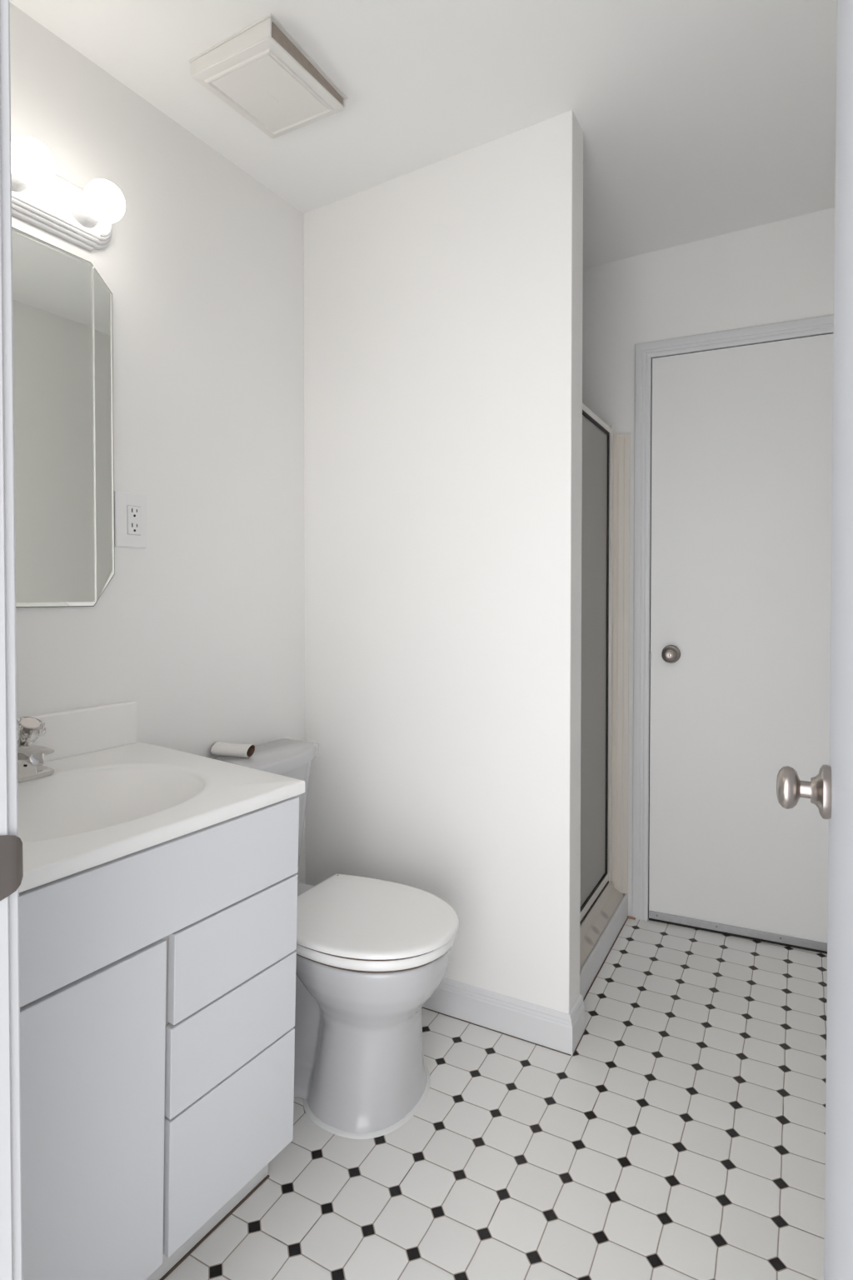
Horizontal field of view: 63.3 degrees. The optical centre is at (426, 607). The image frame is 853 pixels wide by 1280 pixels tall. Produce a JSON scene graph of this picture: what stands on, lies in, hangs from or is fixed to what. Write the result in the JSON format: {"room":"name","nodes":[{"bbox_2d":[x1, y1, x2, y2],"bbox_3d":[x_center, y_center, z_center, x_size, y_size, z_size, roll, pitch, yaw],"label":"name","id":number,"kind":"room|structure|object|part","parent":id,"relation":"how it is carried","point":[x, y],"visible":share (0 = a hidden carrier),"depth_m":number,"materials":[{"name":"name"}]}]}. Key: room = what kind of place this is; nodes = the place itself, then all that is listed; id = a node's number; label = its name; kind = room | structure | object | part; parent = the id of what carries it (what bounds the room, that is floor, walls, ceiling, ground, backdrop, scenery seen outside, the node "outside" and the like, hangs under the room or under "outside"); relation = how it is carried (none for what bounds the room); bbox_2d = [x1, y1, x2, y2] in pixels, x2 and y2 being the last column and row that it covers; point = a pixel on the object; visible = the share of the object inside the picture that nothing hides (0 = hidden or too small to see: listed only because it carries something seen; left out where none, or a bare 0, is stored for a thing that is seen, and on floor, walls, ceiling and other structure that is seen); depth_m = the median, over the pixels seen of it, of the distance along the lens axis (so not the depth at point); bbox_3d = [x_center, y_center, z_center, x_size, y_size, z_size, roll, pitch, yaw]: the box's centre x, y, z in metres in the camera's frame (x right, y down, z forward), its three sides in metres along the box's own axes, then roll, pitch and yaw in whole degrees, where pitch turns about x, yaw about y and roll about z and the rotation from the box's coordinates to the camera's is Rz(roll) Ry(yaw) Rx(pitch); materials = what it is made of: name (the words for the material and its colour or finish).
{"room":"bathroom","nodes":[
{"label":"bathroom","id":0,"kind":"room"},
{"bbox_2d":[10,2,305,883],"bbox_3d":[-0.553,-0.032,1.984,0.080,2.409,2.534,1,1,30],"label":"wall","id":1,"kind":"structure","parent":0,"point":[202,627],"depth_m":1.78,"materials":[{"name":"paint"}]},
{"bbox_2d":[11,226,114,607],"bbox_3d":[-0.859,-0.384,1.364,0.012,0.767,0.540,1,1,30],"label":"wall mirror","id":2,"kind":"object","parent":1,"relation":"attached to","point":[62,307],"visible":1,"depth_m":1.48,"materials":[{"name":"silver mirror"}]},
{"bbox_2d":[10,135,125,251],"bbox_3d":[-0.824,-0.855,1.279,0.147,0.124,0.631,1,1,30],"label":"vanity light","id":3,"kind":"object","parent":1,"relation":"attached to","point":[42,198],"visible":0.93,"depth_m":1.43,"materials":[{"name":"white glass"}]},
{"bbox_2d":[11,170,28,191],"bbox_3d":[-0.805,-0.856,1.355,0.036,0.065,0.065,1,1,30],"label":"socket","id":4,"kind":"object","parent":3,"relation":"attached to","point":[17,185],"depth_m":1.36,"materials":[{"name":"white plastic"}]},
{"bbox_3d":[-0.758,-0.856,1.327,0.080,0.081,0.081,1,1,30],"label":"globe bulb","id":5,"kind":"part","parent":3,"relation":"part of","materials":[{"name":"white glass"}]},
{"bbox_2d":[70,192,99,227],"bbox_3d":[-0.727,-0.859,1.489,0.036,0.065,0.065,1,1,30],"label":"socket","id":6,"kind":"object","parent":3,"relation":"attached to","point":[80,217],"depth_m":1.47,"materials":[{"name":"white plastic"}]},
{"bbox_3d":[-0.680,-0.858,1.461,0.080,0.081,0.081,1,1,30],"label":"globe bulb","id":7,"kind":"part","parent":3,"relation":"part of","materials":[{"name":"white glass"}]},
{"bbox_2d":[17,700,136,762],"bbox_3d":[-0.847,0.276,1.385,0.020,0.100,0.605,1,1,30],"label":"backsplash","id":8,"kind":"structure","parent":1,"relation":"attached to","point":[82,731],"depth_m":1.53,"materials":[{"name":"stone"}]},
{"bbox_2d":[114,490,146,548],"bbox_3d":[-0.700,-0.208,1.641,0.009,0.129,0.085,1,1,30],"label":"wall outlet","id":9,"kind":"object","parent":1,"relation":"attached to","point":[130,509],"visible":1,"depth_m":1.63,"materials":[{"name":"white plastic"}]},
{"bbox_2d":[126,505,140,535],"bbox_3d":[-0.696,-0.208,1.645,0.001,0.069,0.037,1,1,30],"label":"receptacle","id":10,"kind":"object","parent":9,"relation":"attached to","point":[133,512],"depth_m":1.64,"materials":[{"name":"white plastic"}]},
{"bbox_2d":[10,0,837,268],"bbox_3d":[0.200,-1.285,1.555,1.960,0.138,2.530,1,1,28],"label":"ceiling","id":11,"kind":"structure","parent":0,"point":[698,120],"depth_m":1.69,"materials":[{"name":"paint"}]},
{"bbox_2d":[189,13,347,138],"bbox_3d":[-0.363,-1.216,1.622,0.238,0.054,0.278,1,1,28],"label":"exhaust fan","id":12,"kind":"object","parent":11,"relation":"attached to","point":[261,72],"visible":1,"depth_m":1.57,"materials":[{"name":"plastic"}]},
{"bbox_2d":[303,110,583,1014],"bbox_3d":[0.016,-0.052,2.030,0.862,2.446,0.102,1,1,28],"label":"wall partition","id":13,"kind":"structure","parent":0,"point":[443,298],"depth_m":1.93,"materials":[{"name":"paint"}]},
{"bbox_2d":[422,977,585,1055],"bbox_3d":[0.021,1.102,2.041,0.874,0.099,0.118,1,1,28],"label":"baseboard","id":14,"kind":"structure","parent":13,"relation":"attached to","point":[542,1026],"depth_m":1.87,"materials":[{"name":"white paint"}]},
{"bbox_2d":[164,918,827,1279],"bbox_3d":[0.200,1.174,1.598,1.960,0.030,2.530,1,1,28],"label":"floor","id":15,"kind":"structure","parent":0,"point":[682,1136],"depth_m":1.46,"materials":[{"name":"tile"}]},
{"bbox_2d":[19,796,299,1279],"bbox_3d":[-0.640,0.768,1.252,0.536,0.794,0.614,1,1,32],"label":"vanity cabinet","id":16,"kind":"object","parent":15,"relation":"on","point":[157,982],"visible":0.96,"depth_m":1.10,"materials":[{"name":"grey wood"}]},
{"bbox_3d":[-0.513,0.803,0.993,0.033,0.536,0.311,1,1,32],"label":"cabinet door","id":17,"kind":"part","parent":16,"relation":"part of","materials":[{"name":"white laminate"}]},
{"bbox_2d":[17,700,304,893],"bbox_3d":[-0.640,0.329,1.248,0.540,0.201,0.640,1,1,32],"label":"countertop","id":18,"kind":"structure","parent":16,"relation":"on","point":[110,795],"depth_m":1.35,"materials":[{"name":"stone"}]},
{"bbox_2d":[17,716,54,782],"bbox_3d":[-0.760,0.270,1.277,0.145,0.117,0.174,1,1,31],"label":"faucet","id":19,"kind":"object","parent":18,"relation":"on","point":[30,756],"visible":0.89,"depth_m":1.31,"materials":[{"name":"silver metal"}]},
{"bbox_3d":[-0.748,0.270,1.272,0.118,0.032,0.040,1,1,31],"label":"spout","id":20,"kind":"part","parent":19,"relation":"part of","materials":[{"name":"silver metal"}]},
{"bbox_3d":[-0.764,0.239,1.329,0.056,0.056,0.057,0,1,6],"label":"knob handle","id":21,"kind":"part","parent":19,"relation":"part of","materials":[{"name":"white plastic"}]},
{"bbox_3d":[-0.797,0.322,1.304,0.054,0.012,0.168,1,1,31],"label":"deck plate","id":22,"kind":"part","parent":19,"relation":"part of","materials":[{"name":"silver metal"}]},
{"bbox_3d":[-0.797,0.281,1.298,0.061,0.023,0.170,1,1,31],"label":"plate","id":23,"kind":"part","parent":19,"relation":"part of","materials":[{"name":"silver metal"}]},
{"bbox_3d":[-0.350,0.953,1.261,0.024,0.228,0.293,1,1,32],"label":"drawer","id":24,"kind":"part","parent":16,"relation":"part of","materials":[{"name":"white laminate"}]},
{"bbox_3d":[-0.345,0.759,1.255,0.022,0.151,0.293,1,1,32],"label":"drawer","id":25,"kind":"part","parent":16,"relation":"part of","materials":[{"name":"white laminate"}]},
{"bbox_3d":[-0.340,0.604,1.252,0.022,0.150,0.288,1,1,32],"label":"drawer","id":26,"kind":"part","parent":16,"relation":"part of","materials":[{"name":"white laminate"}]},
{"bbox_2d":[211,738,459,1139],"bbox_3d":[-0.245,0.778,1.734,0.686,0.756,0.470,1,1,29],"label":"toilet","id":27,"kind":"object","parent":15,"relation":"on","point":[371,952],"visible":0.63,"depth_m":1.57,"materials":[{"name":"ceramic"}]},
{"bbox_2d":[210,741,254,757],"bbox_3d":[-0.518,0.380,1.855,0.108,0.033,0.049,0,1,17],"label":"paper roll","id":28,"kind":"object","parent":27,"relation":"on","point":[219,748],"visible":1,"depth_m":1.84,"materials":[{"name":"white"}]},
{"bbox_3d":[-0.460,0.415,1.846,0.196,0.036,0.470,1,1,29],"label":"tank lid","id":29,"kind":"part","parent":27,"relation":"part of","materials":[{"name":"ceramic"}]},
{"bbox_3d":[-0.467,0.601,1.853,0.168,0.335,0.444,1,1,29],"label":"tank","id":30,"kind":"part","parent":27,"relation":"part of","materials":[{"name":"ceramic"}]},
{"bbox_3d":[-0.247,0.964,1.738,0.655,0.383,0.348,1,1,29],"label":"bowl","id":31,"kind":"part","parent":27,"relation":"part of","materials":[{"name":"ceramic"}]},
{"bbox_3d":[-0.136,0.766,1.673,0.426,0.025,0.368,1,1,29],"label":"seat","id":32,"kind":"part","parent":27,"relation":"part of","materials":[{"name":"plastic"}]},
{"bbox_3d":[-0.136,0.743,1.673,0.437,0.015,0.374,1,1,29],"label":"seat lid","id":33,"kind":"part","parent":27,"relation":"part of","materials":[{"name":"plastic"}]},
{"bbox_2d":[580,433,629,1000],"bbox_3d":[0.209,0.256,2.414,0.826,1.777,0.742,1,1,28],"label":"shower stall","id":34,"kind":"object","parent":15,"relation":"on","point":[601,927],"visible":0.16,"depth_m":2.54,"materials":[{"name":"white paint"}]},
{"bbox_2d":[580,403,614,924],"bbox_3d":[0.505,0.177,2.245,0.033,1.672,0.703,1,1,28],"label":"shower door","id":35,"kind":"structure","parent":34,"relation":"attached to","point":[597,491],"depth_m":2.40,"materials":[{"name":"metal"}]},
{"bbox_3d":[0.503,0.994,2.261,0.024,0.026,0.655,1,1,28],"label":"sill rail","id":36,"kind":"part","parent":35,"relation":"part of","materials":[{"name":"metal"}]},
{"bbox_3d":[0.503,-0.642,2.232,0.024,0.024,0.655,1,1,28],"label":"header rail","id":37,"kind":"part","parent":35,"relation":"part of","materials":[{"name":"metal"}]},
{"bbox_3d":[0.667,0.172,2.542,0.031,1.672,0.026,1,1,28],"label":"frame post","id":38,"kind":"part","parent":35,"relation":"part of","materials":[{"name":"metal"}]},
{"bbox_3d":[0.384,0.207,2.702,0.788,1.689,0.014,0,1,26],"label":"wall panel","id":39,"kind":"part","parent":34,"relation":"part of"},
{"bbox_2d":[582,207,834,916],"bbox_3d":[0.743,-0.079,2.599,1.690,2.481,0.100,0,1,25],"label":"wall","id":40,"kind":"structure","parent":0,"point":[782,271],"depth_m":2.45,"materials":[{"name":"paint"}]},
{"bbox_2d":[631,314,834,920],"bbox_3d":[1.125,0.094,2.416,0.764,2.100,0.113,0,1,25],"label":"door frame","id":41,"kind":"structure","parent":40,"relation":"attached to","point":[645,352],"depth_m":2.51,"materials":[{"name":"white paint"}]},
{"bbox_3d":[0.782,0.093,2.521,0.055,2.100,0.014,0,1,25],"label":"casing leg","id":42,"kind":"part","parent":41,"relation":"part of","materials":[{"name":"white paint"}]},
{"bbox_2d":[649,333,834,954],"bbox_3d":[1.099,0.123,2.365,0.650,2.042,0.101,0,1,25],"label":"door","id":43,"kind":"structure","parent":40,"relation":"in","point":[741,553],"depth_m":2.39,"materials":[{"name":"paint"}]},
{"bbox_3d":[0.864,0.166,2.453,0.055,0.055,0.054,0,1,25],"label":"knob","id":44,"kind":"part","parent":43,"relation":"part of","materials":[{"name":"silver metal"}]},
{"bbox_3d":[-0.407,-0.044,0.564,1.775,2.481,0.120,1,1,28],"label":"wall","id":45,"kind":"structure","parent":0,"visible":0},
{"bbox_2d":[0,0,23,1279],"bbox_3d":[-0.096,0.130,0.403,0.846,2.100,0.138,1,1,28],"label":"door frame","id":46,"kind":"structure","parent":45,"relation":"attached to","point":[11,846],"depth_m":0.62,"materials":[{"name":"white paint"}]},
{"bbox_3d":[-0.376,0.229,0.608,0.004,0.058,0.047,0,1,25],"label":"strike plate","id":47,"kind":"part","parent":46,"relation":"part of","materials":[{"name":"silver metal"}]},
{"bbox_2d":[776,0,852,1279],"bbox_3d":[0.382,0.154,0.602,0.152,2.020,0.668,1,1,28],"label":"door","id":48,"kind":"structure","parent":45,"relation":"in","point":[831,790],"depth_m":0.68,"materials":[{"name":"grey paint"}]},
{"bbox_3d":[0.463,0.227,0.871,0.040,0.054,0.054,1,1,28],"label":"knob","id":49,"kind":"part","parent":48,"relation":"part of","materials":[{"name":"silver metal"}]}
]}

